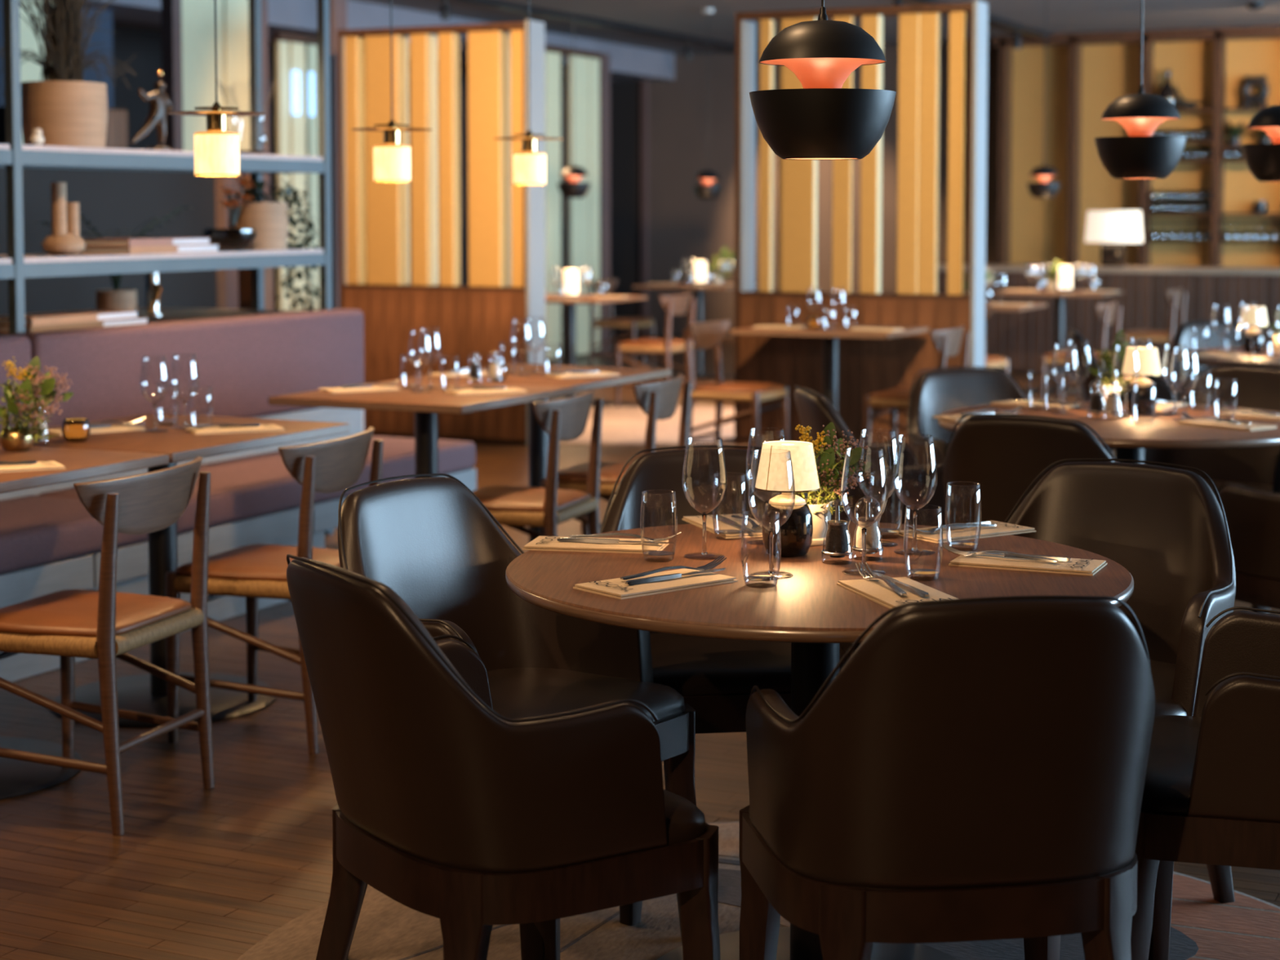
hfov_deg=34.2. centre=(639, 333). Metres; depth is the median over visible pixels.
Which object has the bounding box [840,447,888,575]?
wine glass
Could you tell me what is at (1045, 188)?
pendant
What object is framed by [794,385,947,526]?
leather armchair
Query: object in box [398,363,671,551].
square table
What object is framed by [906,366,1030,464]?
leather armchair
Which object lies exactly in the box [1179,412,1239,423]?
fork
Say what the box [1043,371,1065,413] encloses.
water glass
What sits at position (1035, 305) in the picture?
square table
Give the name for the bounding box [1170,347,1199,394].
bowl
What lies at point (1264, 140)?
pot
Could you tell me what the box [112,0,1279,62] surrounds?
ceiling
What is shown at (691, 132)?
wall
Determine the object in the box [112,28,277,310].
wall
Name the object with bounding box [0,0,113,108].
wall
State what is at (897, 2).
track spotlight
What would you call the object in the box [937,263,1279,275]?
countertop
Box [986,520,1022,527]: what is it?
print
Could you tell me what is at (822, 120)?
pendant
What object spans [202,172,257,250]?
potted plant
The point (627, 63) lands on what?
trim
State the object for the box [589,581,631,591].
print
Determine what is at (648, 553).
water glass
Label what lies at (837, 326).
wine glass
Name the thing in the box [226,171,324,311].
planter
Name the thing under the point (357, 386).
table knife
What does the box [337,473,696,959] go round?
leather armchair
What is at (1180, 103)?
driftwood
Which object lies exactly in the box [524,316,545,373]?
wine glass
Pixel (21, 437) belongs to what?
flower vase
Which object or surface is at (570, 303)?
square table
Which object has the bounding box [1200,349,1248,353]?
fork
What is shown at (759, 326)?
napkin
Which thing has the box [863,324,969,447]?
wooden chair
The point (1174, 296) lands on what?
wooden chair
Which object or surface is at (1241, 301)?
wine glass
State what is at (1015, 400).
table knife
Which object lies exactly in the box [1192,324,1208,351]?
water glass
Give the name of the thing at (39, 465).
napkin
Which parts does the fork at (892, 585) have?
handle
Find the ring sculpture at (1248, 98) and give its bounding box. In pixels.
[1240,75,1269,107]
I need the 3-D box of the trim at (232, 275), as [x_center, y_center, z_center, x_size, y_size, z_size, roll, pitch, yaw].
[-2.386,-0.168,12.109,0.060,1.600,0.200,2,4,25]
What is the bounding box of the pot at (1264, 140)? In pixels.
[1257,137,1271,143]
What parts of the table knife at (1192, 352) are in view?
handle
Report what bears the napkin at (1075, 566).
on the round table at (807, 610)
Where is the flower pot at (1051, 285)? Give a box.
[1044,259,1066,290]
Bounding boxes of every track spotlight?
[440,0,449,20]
[684,41,692,58]
[893,0,902,5]
[1013,30,1021,48]
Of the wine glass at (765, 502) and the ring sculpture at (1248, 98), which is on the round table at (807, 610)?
the wine glass at (765, 502)
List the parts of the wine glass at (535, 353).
stem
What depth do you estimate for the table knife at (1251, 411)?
6.10 m
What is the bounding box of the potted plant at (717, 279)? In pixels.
[707,245,734,284]
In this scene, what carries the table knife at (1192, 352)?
on the napkin at (1189, 354)
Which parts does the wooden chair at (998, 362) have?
leg, backrest, rail, leg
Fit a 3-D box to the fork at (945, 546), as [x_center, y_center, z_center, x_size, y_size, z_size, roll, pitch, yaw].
[0.612,0.375,3.557,0.206,0.018,0.024,2,4,28]
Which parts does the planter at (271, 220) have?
pot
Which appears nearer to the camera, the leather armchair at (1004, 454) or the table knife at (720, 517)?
the table knife at (720, 517)
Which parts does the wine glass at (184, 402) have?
stem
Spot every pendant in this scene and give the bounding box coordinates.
[166,0,266,176]
[351,0,431,182]
[493,0,564,184]
[557,0,591,197]
[693,8,722,199]
[749,0,896,159]
[1026,0,1061,197]
[1094,0,1186,178]
[1241,104,1279,182]
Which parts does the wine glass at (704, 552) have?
stem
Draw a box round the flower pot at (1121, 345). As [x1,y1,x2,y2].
[1088,329,1147,409]
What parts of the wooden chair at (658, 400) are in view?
leg, leg, rail, leg, backrest, leg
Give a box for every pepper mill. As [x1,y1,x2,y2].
[466,351,482,384]
[821,498,853,564]
[1087,379,1105,417]
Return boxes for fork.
[0,461,32,464]
[90,417,146,425]
[180,422,257,428]
[341,379,400,386]
[443,385,504,390]
[447,367,487,371]
[546,369,599,373]
[568,532,681,542]
[620,555,726,579]
[731,515,761,529]
[855,562,906,595]
[903,523,996,533]
[939,542,1057,562]
[959,405,1022,413]
[1022,398,1081,404]
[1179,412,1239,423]
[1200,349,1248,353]
[1214,404,1279,414]
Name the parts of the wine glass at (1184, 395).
stem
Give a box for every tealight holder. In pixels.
[61,417,90,442]
[486,363,507,380]
[807,316,822,328]
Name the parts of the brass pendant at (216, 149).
stem, lamp shade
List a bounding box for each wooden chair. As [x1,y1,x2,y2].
[0,456,214,835]
[164,426,383,754]
[472,388,603,537]
[540,373,691,534]
[589,278,654,368]
[615,293,695,406]
[684,320,788,450]
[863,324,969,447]
[984,306,1008,374]
[1040,301,1122,402]
[1119,287,1186,395]
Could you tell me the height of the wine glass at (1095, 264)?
0.208 m
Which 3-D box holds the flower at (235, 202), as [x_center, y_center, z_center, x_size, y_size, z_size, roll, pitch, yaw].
[-1.596,-0.525,8.237,0.084,0.036,0.103,2,4,25]
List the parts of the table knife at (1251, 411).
handle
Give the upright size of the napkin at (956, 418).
0.010 m
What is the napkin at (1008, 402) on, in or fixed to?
on the round table at (1130, 439)
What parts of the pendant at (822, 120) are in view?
lamp shade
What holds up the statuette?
on the shelf unit at (15, 156)
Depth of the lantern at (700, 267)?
16.77 m
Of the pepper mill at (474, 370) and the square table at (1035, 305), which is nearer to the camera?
the pepper mill at (474, 370)
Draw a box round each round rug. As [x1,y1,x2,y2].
[236,822,1279,959]
[559,405,734,444]
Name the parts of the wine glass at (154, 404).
stem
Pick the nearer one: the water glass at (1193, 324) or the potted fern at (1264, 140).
the water glass at (1193, 324)
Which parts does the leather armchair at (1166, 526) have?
leg, seat, leg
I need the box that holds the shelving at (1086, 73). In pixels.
[992,25,1279,267]
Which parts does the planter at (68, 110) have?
pot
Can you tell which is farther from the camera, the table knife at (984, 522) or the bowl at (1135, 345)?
the bowl at (1135, 345)
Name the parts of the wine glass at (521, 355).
stem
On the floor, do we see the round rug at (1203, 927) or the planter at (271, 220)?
the round rug at (1203, 927)
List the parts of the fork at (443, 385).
handle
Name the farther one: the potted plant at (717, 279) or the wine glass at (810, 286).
the potted plant at (717, 279)
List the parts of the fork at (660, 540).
handle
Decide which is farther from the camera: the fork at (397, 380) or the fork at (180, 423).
the fork at (397, 380)
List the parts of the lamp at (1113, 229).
lamp shade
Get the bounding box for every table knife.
[0,460,36,465]
[90,422,145,428]
[182,423,260,428]
[340,384,399,388]
[444,386,506,390]
[448,369,487,373]
[546,370,599,373]
[557,537,674,543]
[625,568,726,585]
[713,515,755,532]
[873,572,929,596]
[905,520,991,533]
[947,551,1071,561]
[960,411,1022,416]
[1013,399,1075,404]
[1191,351,1245,354]
[1200,417,1251,424]
[1236,409,1279,414]
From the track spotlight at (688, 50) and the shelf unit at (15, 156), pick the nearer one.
the shelf unit at (15, 156)
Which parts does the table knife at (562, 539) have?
handle, blade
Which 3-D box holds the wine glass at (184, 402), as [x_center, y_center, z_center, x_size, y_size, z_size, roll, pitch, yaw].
[-1.260,0.160,5.763,0.078,0.208,0.078,0,3,3]
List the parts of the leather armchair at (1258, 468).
seat, leg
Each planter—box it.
[0,0,136,147]
[31,205,193,310]
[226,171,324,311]
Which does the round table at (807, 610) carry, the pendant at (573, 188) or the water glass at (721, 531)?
the water glass at (721, 531)
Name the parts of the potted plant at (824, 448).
pot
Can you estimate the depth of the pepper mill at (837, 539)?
3.56 m
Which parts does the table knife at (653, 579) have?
handle, blade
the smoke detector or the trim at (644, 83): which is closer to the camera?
the smoke detector
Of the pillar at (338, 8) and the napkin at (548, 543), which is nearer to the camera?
the napkin at (548, 543)
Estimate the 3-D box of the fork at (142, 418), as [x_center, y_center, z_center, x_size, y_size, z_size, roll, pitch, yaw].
[-1.463,0.245,5.740,0.206,0.018,0.024,-2,4,-33]
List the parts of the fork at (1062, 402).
handle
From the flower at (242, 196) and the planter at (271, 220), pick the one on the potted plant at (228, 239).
the flower at (242, 196)
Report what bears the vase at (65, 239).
on the shelf unit at (15, 156)
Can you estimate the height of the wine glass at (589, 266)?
0.208 m
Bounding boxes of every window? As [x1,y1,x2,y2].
[19,0,249,151]
[273,31,319,311]
[509,39,610,359]
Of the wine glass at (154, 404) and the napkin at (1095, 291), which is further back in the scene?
the napkin at (1095, 291)
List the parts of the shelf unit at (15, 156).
rail, rail, post, rail, rail, rail, post, rail, post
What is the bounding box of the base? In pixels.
[41,232,85,255]
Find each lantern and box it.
[563,269,578,297]
[693,261,706,284]
[1057,265,1072,291]
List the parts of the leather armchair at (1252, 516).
seat rail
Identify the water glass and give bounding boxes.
[155,382,179,425]
[189,386,213,426]
[400,353,419,389]
[440,355,459,391]
[498,341,516,374]
[543,342,561,375]
[640,489,677,562]
[711,472,746,540]
[741,510,781,588]
[786,304,799,326]
[822,306,835,330]
[844,305,857,329]
[868,471,903,538]
[903,504,943,581]
[944,481,982,551]
[1027,369,1048,410]
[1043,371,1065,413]
[1132,381,1155,425]
[1189,369,1211,410]
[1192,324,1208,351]
[1213,377,1236,420]
[1224,324,1240,353]
[1267,328,1279,357]
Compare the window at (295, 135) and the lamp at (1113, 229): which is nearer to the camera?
the window at (295, 135)
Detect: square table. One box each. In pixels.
[0,413,349,727]
[0,443,168,799]
[268,379,575,478]
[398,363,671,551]
[545,293,647,406]
[632,282,759,379]
[730,323,928,413]
[984,302,1047,351]
[995,288,1124,395]
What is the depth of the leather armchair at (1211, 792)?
3.14 m
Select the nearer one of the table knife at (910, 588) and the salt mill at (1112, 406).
the table knife at (910, 588)
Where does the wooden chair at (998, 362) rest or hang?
on the floor
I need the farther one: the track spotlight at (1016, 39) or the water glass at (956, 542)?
the track spotlight at (1016, 39)
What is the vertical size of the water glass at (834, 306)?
0.118 m
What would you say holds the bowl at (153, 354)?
on the wine glass at (154, 404)
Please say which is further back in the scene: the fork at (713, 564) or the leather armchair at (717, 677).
the leather armchair at (717, 677)
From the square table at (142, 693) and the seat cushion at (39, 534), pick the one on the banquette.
the seat cushion at (39, 534)
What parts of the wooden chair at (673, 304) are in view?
leg, rail, leg, leg, backrest, rail, leg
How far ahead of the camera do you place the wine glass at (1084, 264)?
15.43 m
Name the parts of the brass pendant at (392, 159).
lamp shade, stem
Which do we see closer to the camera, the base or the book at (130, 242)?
the base
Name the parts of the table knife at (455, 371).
handle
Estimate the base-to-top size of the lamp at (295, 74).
0.320 m
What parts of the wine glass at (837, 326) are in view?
stem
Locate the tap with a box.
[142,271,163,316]
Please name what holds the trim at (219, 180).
attached to the wall at (112, 200)
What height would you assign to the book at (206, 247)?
0.028 m
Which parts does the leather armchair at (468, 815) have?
leg, leg, seat rail, seat, leg, leg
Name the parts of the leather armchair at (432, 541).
leg, leg, seat, seat rail, leg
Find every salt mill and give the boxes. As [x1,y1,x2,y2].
[30,405,50,445]
[487,351,502,382]
[852,495,883,561]
[1102,380,1122,419]
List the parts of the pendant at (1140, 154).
lamp shade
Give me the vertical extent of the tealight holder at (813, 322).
0.058 m
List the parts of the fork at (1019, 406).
handle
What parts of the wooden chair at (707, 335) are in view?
leg, backrest, leg, rail, leg, rail, leg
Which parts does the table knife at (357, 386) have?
handle, blade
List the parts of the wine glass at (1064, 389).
stem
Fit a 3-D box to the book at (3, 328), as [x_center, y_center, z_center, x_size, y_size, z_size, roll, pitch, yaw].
[-2.027,-0.030,7.375,0.220,0.026,0.620,2,4,25]
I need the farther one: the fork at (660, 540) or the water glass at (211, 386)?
the water glass at (211, 386)
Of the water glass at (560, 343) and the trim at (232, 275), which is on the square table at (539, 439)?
the water glass at (560, 343)
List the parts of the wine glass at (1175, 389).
stem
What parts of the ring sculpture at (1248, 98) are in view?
knob, knob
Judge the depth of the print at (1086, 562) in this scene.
3.50 m
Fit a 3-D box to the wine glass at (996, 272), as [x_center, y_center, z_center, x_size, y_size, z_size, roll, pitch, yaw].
[2.293,-0.284,13.240,0.078,0.208,0.078,3,4,39]
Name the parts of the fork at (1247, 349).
handle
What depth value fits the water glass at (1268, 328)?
8.54 m
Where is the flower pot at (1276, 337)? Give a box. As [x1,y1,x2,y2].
[1271,308,1279,353]
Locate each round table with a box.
[505,520,1133,959]
[937,401,1279,464]
[1171,346,1279,368]
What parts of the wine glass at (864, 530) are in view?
stem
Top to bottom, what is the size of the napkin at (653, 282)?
0.010 m
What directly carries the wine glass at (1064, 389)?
on the round table at (1130, 439)
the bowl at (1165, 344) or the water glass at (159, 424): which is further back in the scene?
the bowl at (1165, 344)
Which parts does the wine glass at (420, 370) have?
stem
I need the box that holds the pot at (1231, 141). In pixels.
[1227,137,1240,145]
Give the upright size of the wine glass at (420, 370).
0.208 m
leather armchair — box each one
[286,554,720,959]
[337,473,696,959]
[600,444,861,925]
[739,595,1155,959]
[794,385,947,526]
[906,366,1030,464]
[942,413,1118,524]
[1004,458,1235,959]
[1068,328,1173,457]
[1130,606,1279,959]
[1144,364,1279,613]
[1169,320,1249,401]
[1215,482,1279,609]
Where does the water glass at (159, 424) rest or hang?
on the square table at (142, 693)
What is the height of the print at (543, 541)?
0.001 m
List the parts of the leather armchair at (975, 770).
leg, leg, seat, seat rail, leg, leg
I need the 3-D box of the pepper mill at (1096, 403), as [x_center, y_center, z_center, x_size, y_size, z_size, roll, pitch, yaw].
[1.335,0.190,6.080,0.054,0.110,0.054,2,4,25]
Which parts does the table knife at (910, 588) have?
blade, handle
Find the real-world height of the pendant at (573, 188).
1.564 m
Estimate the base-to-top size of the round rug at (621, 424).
0.007 m
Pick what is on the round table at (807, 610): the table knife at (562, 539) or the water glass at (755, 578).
the water glass at (755, 578)
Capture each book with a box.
[0,309,137,325]
[0,317,148,333]
[81,244,218,253]
[82,237,210,246]
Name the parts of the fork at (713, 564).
handle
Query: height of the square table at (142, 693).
0.745 m
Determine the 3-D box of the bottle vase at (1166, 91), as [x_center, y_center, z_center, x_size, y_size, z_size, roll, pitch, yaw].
[4.871,-2.248,19.248,0.170,0.366,0.170,2,4,25]
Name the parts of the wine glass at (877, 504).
stem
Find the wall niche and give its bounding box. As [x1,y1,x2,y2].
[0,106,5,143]
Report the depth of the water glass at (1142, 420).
5.88 m
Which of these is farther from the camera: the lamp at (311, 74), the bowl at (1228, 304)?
the lamp at (311, 74)
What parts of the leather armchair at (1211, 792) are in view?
leg, seat, seat rail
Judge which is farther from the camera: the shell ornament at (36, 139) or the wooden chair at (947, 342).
the wooden chair at (947, 342)
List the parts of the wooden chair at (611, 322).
leg, backrest, leg, rail, leg, rail, leg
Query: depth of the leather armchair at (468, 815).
2.91 m
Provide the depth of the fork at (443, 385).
6.87 m
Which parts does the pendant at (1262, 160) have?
lamp shade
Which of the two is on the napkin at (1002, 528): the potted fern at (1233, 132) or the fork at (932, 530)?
the fork at (932, 530)
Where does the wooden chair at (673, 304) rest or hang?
on the floor
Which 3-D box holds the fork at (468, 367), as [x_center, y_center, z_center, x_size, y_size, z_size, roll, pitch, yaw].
[-0.618,0.130,7.683,0.206,0.018,0.024,-2,4,-34]
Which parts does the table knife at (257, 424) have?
handle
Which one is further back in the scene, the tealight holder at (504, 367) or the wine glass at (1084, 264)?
the wine glass at (1084, 264)
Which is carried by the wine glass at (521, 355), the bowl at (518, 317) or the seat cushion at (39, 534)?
the bowl at (518, 317)
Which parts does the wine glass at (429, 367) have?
stem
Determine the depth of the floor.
4.63 m
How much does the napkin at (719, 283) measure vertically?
0.010 m
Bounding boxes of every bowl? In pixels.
[139,354,168,404]
[169,352,199,401]
[202,228,257,250]
[408,328,431,369]
[417,326,441,365]
[510,317,531,354]
[524,316,545,352]
[681,436,726,514]
[745,427,785,502]
[747,448,795,530]
[806,286,822,312]
[840,447,888,528]
[856,428,899,503]
[893,433,937,510]
[1051,344,1078,389]
[1064,339,1091,382]
[1112,345,1139,391]
[1161,344,1189,389]
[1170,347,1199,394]
[1211,304,1231,336]
[1242,306,1262,337]
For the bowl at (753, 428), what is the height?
0.133 m
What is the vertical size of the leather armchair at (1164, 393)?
0.849 m
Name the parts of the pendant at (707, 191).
lamp shade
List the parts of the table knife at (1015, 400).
handle, blade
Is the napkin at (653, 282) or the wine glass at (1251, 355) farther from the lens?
the napkin at (653, 282)
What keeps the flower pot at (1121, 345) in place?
on the round table at (1130, 439)
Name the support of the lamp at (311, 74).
attached to the window at (295, 135)
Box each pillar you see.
[238,266,273,310]
[261,0,270,202]
[329,0,346,309]
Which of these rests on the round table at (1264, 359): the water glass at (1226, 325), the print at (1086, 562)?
the water glass at (1226, 325)
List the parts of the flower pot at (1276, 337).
pot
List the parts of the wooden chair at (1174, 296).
rail, leg, backrest, leg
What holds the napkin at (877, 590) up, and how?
on the round table at (807, 610)
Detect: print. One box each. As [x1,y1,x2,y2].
[535,535,558,544]
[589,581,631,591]
[895,597,951,603]
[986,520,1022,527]
[1070,558,1093,568]
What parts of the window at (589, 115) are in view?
rail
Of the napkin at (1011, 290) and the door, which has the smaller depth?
the napkin at (1011, 290)
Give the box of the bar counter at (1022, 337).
[937,263,1279,377]
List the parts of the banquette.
backrest, seat frame, panel, panel, backrest, seat frame, panel, post, seat frame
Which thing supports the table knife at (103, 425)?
on the napkin at (55, 431)
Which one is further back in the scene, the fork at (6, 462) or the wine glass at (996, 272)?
the wine glass at (996, 272)
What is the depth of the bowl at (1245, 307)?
8.54 m
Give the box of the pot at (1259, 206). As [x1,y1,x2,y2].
[1253,200,1267,213]
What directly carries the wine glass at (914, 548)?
on the round table at (807, 610)
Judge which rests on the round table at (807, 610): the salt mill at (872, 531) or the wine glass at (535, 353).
the salt mill at (872, 531)
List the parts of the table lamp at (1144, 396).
lamp shade, lamp shade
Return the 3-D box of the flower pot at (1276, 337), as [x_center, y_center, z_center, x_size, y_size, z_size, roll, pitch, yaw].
[2.751,-0.033,8.787,0.178,0.234,0.133,0,3,2]
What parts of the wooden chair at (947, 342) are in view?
leg, rail, leg, leg, backrest, leg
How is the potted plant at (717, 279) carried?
on the square table at (699, 373)
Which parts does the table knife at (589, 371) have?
handle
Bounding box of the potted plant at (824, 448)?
[795,422,871,546]
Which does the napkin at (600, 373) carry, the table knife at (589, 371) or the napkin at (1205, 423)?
the table knife at (589, 371)
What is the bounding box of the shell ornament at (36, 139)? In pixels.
[29,128,44,145]
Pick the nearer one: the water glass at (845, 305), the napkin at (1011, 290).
the water glass at (845, 305)
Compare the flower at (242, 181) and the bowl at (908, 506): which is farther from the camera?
the flower at (242, 181)
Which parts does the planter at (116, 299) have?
pot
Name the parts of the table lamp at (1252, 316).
lamp shade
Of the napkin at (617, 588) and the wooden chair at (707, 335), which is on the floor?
the wooden chair at (707, 335)
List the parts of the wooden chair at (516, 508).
rail, leg, backrest, rail, leg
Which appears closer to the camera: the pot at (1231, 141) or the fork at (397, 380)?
the fork at (397, 380)
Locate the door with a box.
[610,80,640,335]
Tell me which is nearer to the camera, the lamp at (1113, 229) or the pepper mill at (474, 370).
the pepper mill at (474, 370)
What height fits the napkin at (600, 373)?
0.010 m
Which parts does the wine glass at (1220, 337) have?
stem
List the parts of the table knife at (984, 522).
blade, handle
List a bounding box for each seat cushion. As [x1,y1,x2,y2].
[0,495,148,573]
[39,435,475,533]
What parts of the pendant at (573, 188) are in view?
lamp shade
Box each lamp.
[291,70,301,115]
[307,71,315,116]
[754,440,820,557]
[1084,210,1142,266]
[1121,346,1161,414]
[1240,306,1268,353]
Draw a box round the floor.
[0,333,1279,959]
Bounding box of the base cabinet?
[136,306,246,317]
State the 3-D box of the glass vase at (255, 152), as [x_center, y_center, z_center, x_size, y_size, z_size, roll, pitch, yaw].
[-1.564,-0.864,8.364,0.224,0.300,0.232,2,4,25]
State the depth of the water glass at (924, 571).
3.41 m
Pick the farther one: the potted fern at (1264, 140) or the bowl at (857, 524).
the potted fern at (1264, 140)
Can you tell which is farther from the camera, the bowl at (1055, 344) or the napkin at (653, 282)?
the napkin at (653, 282)
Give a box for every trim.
[80,0,675,80]
[214,176,226,308]
[224,174,242,309]
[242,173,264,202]
[640,80,648,336]
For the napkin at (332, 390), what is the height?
0.010 m
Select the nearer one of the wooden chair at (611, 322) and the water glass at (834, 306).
the water glass at (834, 306)
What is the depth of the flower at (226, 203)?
8.20 m
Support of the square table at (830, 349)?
on the floor
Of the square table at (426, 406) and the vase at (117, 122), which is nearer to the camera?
the square table at (426, 406)
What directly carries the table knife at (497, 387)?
on the napkin at (508, 390)
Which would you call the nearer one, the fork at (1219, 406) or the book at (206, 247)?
the fork at (1219, 406)
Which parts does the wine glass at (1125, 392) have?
stem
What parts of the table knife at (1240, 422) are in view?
handle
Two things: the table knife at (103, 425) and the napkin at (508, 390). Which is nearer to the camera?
the table knife at (103, 425)
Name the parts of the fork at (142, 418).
handle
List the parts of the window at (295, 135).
rail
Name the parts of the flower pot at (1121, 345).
pot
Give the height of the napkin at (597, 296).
0.010 m
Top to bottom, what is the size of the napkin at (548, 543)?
0.010 m
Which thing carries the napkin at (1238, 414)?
on the round table at (1130, 439)
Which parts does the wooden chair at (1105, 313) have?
leg, leg, rail, leg, backrest, leg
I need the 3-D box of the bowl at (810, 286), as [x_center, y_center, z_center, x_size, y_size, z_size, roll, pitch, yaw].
[0.895,-0.171,10.695,0.078,0.133,0.078,2,4,25]
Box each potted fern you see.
[1212,120,1256,145]
[1241,124,1271,143]
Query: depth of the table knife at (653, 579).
3.35 m
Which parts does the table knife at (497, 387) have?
handle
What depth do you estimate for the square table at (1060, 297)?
15.42 m
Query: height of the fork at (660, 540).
0.018 m
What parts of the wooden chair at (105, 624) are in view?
rail, leg, leg, backrest, rail, leg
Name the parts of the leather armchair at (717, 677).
leg, seat rail, seat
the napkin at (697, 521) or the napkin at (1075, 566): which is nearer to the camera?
the napkin at (1075, 566)
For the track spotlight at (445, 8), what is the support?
attached to the track at (493, 3)
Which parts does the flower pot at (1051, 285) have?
pot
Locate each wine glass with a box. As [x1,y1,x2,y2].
[139,354,168,431]
[169,352,199,429]
[408,328,431,392]
[417,326,441,388]
[510,317,531,375]
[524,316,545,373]
[550,266,561,297]
[580,266,591,296]
[681,436,726,559]
[745,427,785,544]
[747,448,795,578]
[806,286,822,327]
[831,287,845,328]
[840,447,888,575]
[856,428,899,546]
[893,433,937,555]
[994,271,1007,303]
[1051,344,1078,414]
[1064,339,1091,408]
[1075,263,1085,290]
[1084,264,1096,290]
[1112,345,1139,417]
[1161,344,1189,414]
[1170,347,1199,420]
[1211,304,1231,353]
[1238,301,1256,350]
[1242,306,1262,357]
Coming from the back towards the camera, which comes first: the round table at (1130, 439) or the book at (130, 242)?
the book at (130, 242)
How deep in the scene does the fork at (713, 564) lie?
3.41 m
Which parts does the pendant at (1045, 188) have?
lamp shade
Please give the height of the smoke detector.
0.058 m
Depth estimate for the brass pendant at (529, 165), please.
7.19 m
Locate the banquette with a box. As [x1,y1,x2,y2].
[0,308,476,682]
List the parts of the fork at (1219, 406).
handle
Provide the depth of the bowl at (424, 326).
7.04 m
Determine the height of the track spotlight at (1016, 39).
0.165 m
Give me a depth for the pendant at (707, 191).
17.19 m
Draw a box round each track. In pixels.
[454,0,759,54]
[911,0,1051,39]
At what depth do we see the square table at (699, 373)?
16.83 m
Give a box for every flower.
[217,185,239,194]
[218,199,238,207]
[224,195,245,204]
[235,176,255,184]
[235,178,256,186]
[235,191,255,199]
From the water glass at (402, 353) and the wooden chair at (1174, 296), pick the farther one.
the wooden chair at (1174, 296)
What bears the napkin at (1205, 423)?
on the round table at (1130, 439)
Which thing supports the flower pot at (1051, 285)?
on the square table at (1060, 297)
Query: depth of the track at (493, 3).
18.09 m
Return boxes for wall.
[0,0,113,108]
[0,167,216,315]
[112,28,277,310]
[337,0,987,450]
[408,41,999,337]
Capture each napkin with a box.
[0,460,66,472]
[47,423,146,435]
[186,423,284,435]
[318,386,399,393]
[426,370,487,377]
[445,386,527,395]
[522,535,669,553]
[545,371,620,377]
[573,568,737,599]
[590,295,629,297]
[646,282,679,284]
[682,513,762,538]
[716,283,734,284]
[752,324,804,328]
[836,577,958,608]
[849,327,903,331]
[893,520,1035,543]
[932,412,1016,422]
[948,551,1106,575]
[990,302,1032,306]
[990,399,1079,409]
[1001,288,1038,291]
[1081,289,1118,292]
[1123,401,1187,411]
[1177,351,1240,357]
[1177,419,1277,431]
[1216,410,1279,420]
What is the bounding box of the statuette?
[130,70,172,150]
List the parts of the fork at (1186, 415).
handle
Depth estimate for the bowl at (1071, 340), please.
6.33 m
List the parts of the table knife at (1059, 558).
blade, handle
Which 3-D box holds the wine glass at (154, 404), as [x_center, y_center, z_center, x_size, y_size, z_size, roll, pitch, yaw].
[-1.326,0.164,5.690,0.078,0.208,0.078,1,3,12]
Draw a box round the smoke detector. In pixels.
[1245,1,1265,9]
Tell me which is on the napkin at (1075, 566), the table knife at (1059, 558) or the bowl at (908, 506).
the table knife at (1059, 558)
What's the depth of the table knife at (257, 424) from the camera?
5.71 m
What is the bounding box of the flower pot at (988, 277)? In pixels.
[963,266,994,293]
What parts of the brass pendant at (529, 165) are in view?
stem, lamp shade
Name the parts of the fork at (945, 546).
handle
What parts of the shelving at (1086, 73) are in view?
post, panel, post, panel, rail, post, shelf, hanging rail, panel, shelf, shelf, shelf, post, shelf, shelf, shelf, shelf, hanging rail, panel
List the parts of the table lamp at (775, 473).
lamp shade, lamp shade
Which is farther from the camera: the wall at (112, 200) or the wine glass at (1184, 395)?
the wall at (112, 200)
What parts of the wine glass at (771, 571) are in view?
stem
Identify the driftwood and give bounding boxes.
[1174,83,1200,108]
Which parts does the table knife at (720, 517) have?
handle, blade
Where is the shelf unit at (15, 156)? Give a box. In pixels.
[0,0,333,534]
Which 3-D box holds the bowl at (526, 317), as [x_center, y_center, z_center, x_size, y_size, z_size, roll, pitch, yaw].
[-0.390,0.005,7.735,0.078,0.133,0.078,2,4,25]
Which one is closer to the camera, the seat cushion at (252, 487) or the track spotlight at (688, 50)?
the seat cushion at (252, 487)
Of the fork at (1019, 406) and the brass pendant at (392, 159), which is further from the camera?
the brass pendant at (392, 159)
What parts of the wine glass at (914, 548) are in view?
stem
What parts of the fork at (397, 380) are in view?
handle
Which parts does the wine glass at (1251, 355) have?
stem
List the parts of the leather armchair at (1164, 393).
seat rail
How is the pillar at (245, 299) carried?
on the floor
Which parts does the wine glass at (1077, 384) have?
stem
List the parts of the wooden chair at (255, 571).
leg, rail, leg, leg, backrest, leg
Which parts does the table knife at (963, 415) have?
handle, blade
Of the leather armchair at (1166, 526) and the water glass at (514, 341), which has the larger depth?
the water glass at (514, 341)
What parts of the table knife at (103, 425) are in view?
handle, blade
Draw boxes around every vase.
[0,355,73,451]
[41,182,85,255]
[105,107,127,148]
[217,80,275,154]
[1158,69,1176,106]

